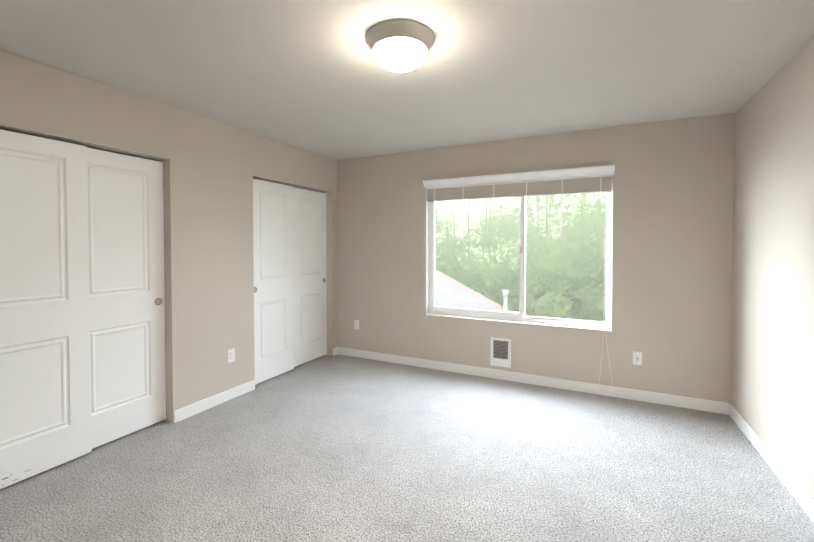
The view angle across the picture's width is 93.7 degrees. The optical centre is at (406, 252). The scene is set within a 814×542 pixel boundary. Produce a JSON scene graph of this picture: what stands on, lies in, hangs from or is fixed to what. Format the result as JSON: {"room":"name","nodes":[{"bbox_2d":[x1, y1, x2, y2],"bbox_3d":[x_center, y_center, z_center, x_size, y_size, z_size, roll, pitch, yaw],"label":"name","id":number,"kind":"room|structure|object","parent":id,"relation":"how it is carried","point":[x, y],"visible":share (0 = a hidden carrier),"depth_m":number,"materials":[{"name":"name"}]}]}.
{"room":"empty bedroom","nodes":[
{"label":"empty bedroom","id":0,"kind":"room"},
{"bbox_2d":[0,50,337,422],"bbox_3d":[-2.034,0.103,2.649,0.160,2.440,5.220,1,1,26],"label":"wall","id":1,"kind":"structure","parent":0,"point":[212,169],"depth_m":3.10,"materials":[{"name":"beige paint"}]},
{"bbox_2d":[0,129,91,488],"bbox_3d":[-2.224,0.313,2.224,0.037,2.000,0.612,1,1,26],"label":"closet door","id":2,"kind":"structure","parent":1,"relation":"in","point":[45,404],"depth_m":2.29,"materials":[{"name":"white wood"}]},
{"bbox_2d":[87,148,165,448],"bbox_3d":[-2.033,0.304,2.700,0.037,2.000,0.612,1,1,26],"label":"closet door","id":3,"kind":"structure","parent":1,"relation":"in","point":[126,286],"depth_m":2.72,"materials":[{"name":"white wood"}]},
{"bbox_2d":[174,380,254,422],"bbox_3d":[-1.627,1.262,3.300,0.013,0.095,0.781,1,1,26],"label":"baseboard","id":4,"kind":"structure","parent":1,"relation":"attached to","point":[183,413],"depth_m":3.24,"materials":[{"name":"white wood"}]},
{"bbox_2d":[228,348,234,362],"bbox_3d":[-1.570,0.917,3.414,0.008,0.115,0.071,1,1,26],"label":"outlet","id":5,"kind":"object","parent":1,"relation":"attached to","point":[231,355],"visible":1,"depth_m":3.41,"materials":[{"name":"white plastic"}]},
{"bbox_2d":[253,179,293,384],"bbox_3d":[-1.384,0.279,3.924,0.037,2.000,0.578,1,1,26],"label":"closet door","id":6,"kind":"structure","parent":1,"relation":"in","point":[273,280],"depth_m":3.92,"materials":[{"name":"white wood"}]},
{"bbox_2d":[293,187,326,366],"bbox_3d":[-1.144,0.268,4.501,0.037,2.000,0.582,1,1,26],"label":"closet door","id":7,"kind":"structure","parent":1,"relation":"in","point":[310,274],"depth_m":4.48,"materials":[{"name":"white wood"}]},
{"bbox_2d":[333,347,337,355],"bbox_3d":[-0.894,1.233,4.784,0.013,0.095,0.104,1,1,26],"label":"baseboard","id":8,"kind":"structure","parent":1,"relation":"attached to","point":[335,351],"depth_m":4.77,"materials":[{"name":"white wood"}]},
{"bbox_2d":[0,354,813,541],"bbox_3d":[-0.586,1.387,1.960,5.070,0.100,5.220,1,1,26],"label":"floor","id":9,"kind":"structure","parent":0,"point":[336,448],"depth_m":2.30,"materials":[{"name":"carpet"}]},
{"bbox_2d":[0,0,813,159],"bbox_3d":[-0.586,-1.153,1.909,5.070,0.100,5.220,1,1,26],"label":"ceiling","id":10,"kind":"structure","parent":0,"point":[314,76],"depth_m":2.20,"materials":[{"name":"white paint"}]},
{"bbox_2d":[365,19,434,71],"bbox_3d":[-0.036,-1.030,1.975,0.357,0.148,0.357,1,1,26],"label":"ceiling light","id":11,"kind":"object","parent":10,"relation":"attached to","point":[399,45],"visible":1,"depth_m":1.87,"materials":[{"name":"white glass"}]},
{"bbox_2d":[337,112,735,402],"bbox_3d":[0.911,0.075,4.016,3.910,2.440,0.160,1,1,26],"label":"wall","id":12,"kind":"structure","parent":0,"point":[673,230],"depth_m":3.46,"materials":[{"name":"beige paint"}]},
{"bbox_2d":[354,320,358,329],"bbox_3d":[-0.619,0.882,4.694,0.071,0.115,0.008,1,1,26],"label":"outlet","id":13,"kind":"object","parent":12,"relation":"attached to","point":[356,324],"visible":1,"depth_m":4.69,"materials":[{"name":"white plastic"}]},
{"bbox_2d":[490,337,510,367],"bbox_3d":[0.957,1.018,3.909,0.205,0.290,0.024,1,1,26],"label":"air vent","id":14,"kind":"object","parent":12,"relation":"in","point":[501,354],"visible":1,"depth_m":3.91,"materials":[{"name":"white metal"}]},
{"bbox_2d":[426,175,612,330],"bbox_3d":[1.070,-0.025,3.930,1.839,1.455,0.147,1,1,26],"label":"window","id":15,"kind":"structure","parent":12,"relation":"in","point":[482,314],"depth_m":3.88,"materials":[{"name":"glass"}]},
{"bbox_2d":[423,165,614,201],"bbox_3d":[1.032,-0.679,3.839,1.853,0.220,0.129,1,1,26],"label":"window blind","id":16,"kind":"object","parent":15,"relation":"attached to","point":[593,179],"visible":0.98,"depth_m":3.77,"materials":[{"name":"white plastic"}]},
{"bbox_2d":[592,190,618,399],"bbox_3d":[1.800,0.365,3.440,0.222,1.875,0.104,1,1,26],"label":"blind cord","id":17,"kind":"object","parent":16,"relation":"hanging from","point":[605,298],"visible":0.98,"depth_m":3.48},
{"bbox_2d":[338,347,728,414],"bbox_3d":[0.873,1.249,3.962,3.884,0.095,0.013,1,1,26],"label":"baseboard","id":18,"kind":"structure","parent":12,"relation":"attached to","point":[671,400],"depth_m":3.68,"materials":[{"name":"white wood"}]},
{"bbox_2d":[633,351,641,364],"bbox_3d":[2.040,0.933,3.381,0.071,0.115,0.009,1,1,26],"label":"outlet","id":19,"kind":"object","parent":12,"relation":"attached to","point":[637,358],"visible":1,"depth_m":3.38,"materials":[{"name":"white plastic"}]},
{"bbox_2d":[731,38,813,499],"bbox_3d":[1.616,0.139,0.848,0.160,2.440,5.220,1,1,26],"label":"wall","id":20,"kind":"structure","parent":0,"point":[772,376],"depth_m":2.32,"materials":[{"name":"beige paint"}]},
{"bbox_2d":[729,403,813,521],"bbox_3d":[1.538,1.310,0.909,0.013,0.095,4.900,1,1,26],"label":"baseboard","id":21,"kind":"structure","parent":20,"relation":"attached to","point":[801,496],"depth_m":2.28,"materials":[{"name":"white wood"}]},
{"label":"outside","id":22,"kind":"structure","parent":0,"visible":0},
{"label":"lawn","id":23,"kind":"structure","parent":22,"visible":0},
{"bbox_2d":[435,192,605,321],"bbox_3d":[2.035,-3.756,30.471,29.772,15.446,37.058,1,1,26],"label":"trees","id":24,"kind":"object","parent":23,"relation":"on","point":[493,290],"depth_m":15.26,"materials":[{"name":"green plant"}]},
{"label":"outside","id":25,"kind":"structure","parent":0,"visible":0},
{"bbox_2d":[435,269,511,311],"bbox_3d":[0.471,1.054,7.901,4.900,2.606,5.200,1,1,26],"label":"roof","id":26,"kind":"object","parent":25,"point":[454,289],"depth_m":9.17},
{"bbox_2d":[435,192,605,267],"bbox_3d":[10.344,-16.572,72.391,140.000,57.000,0.001,1,1,26],"label":"sky","id":27,"kind":"structure","parent":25,"point":[473,207],"depth_m":70.76,"materials":[{"name":"white"}]}
]}

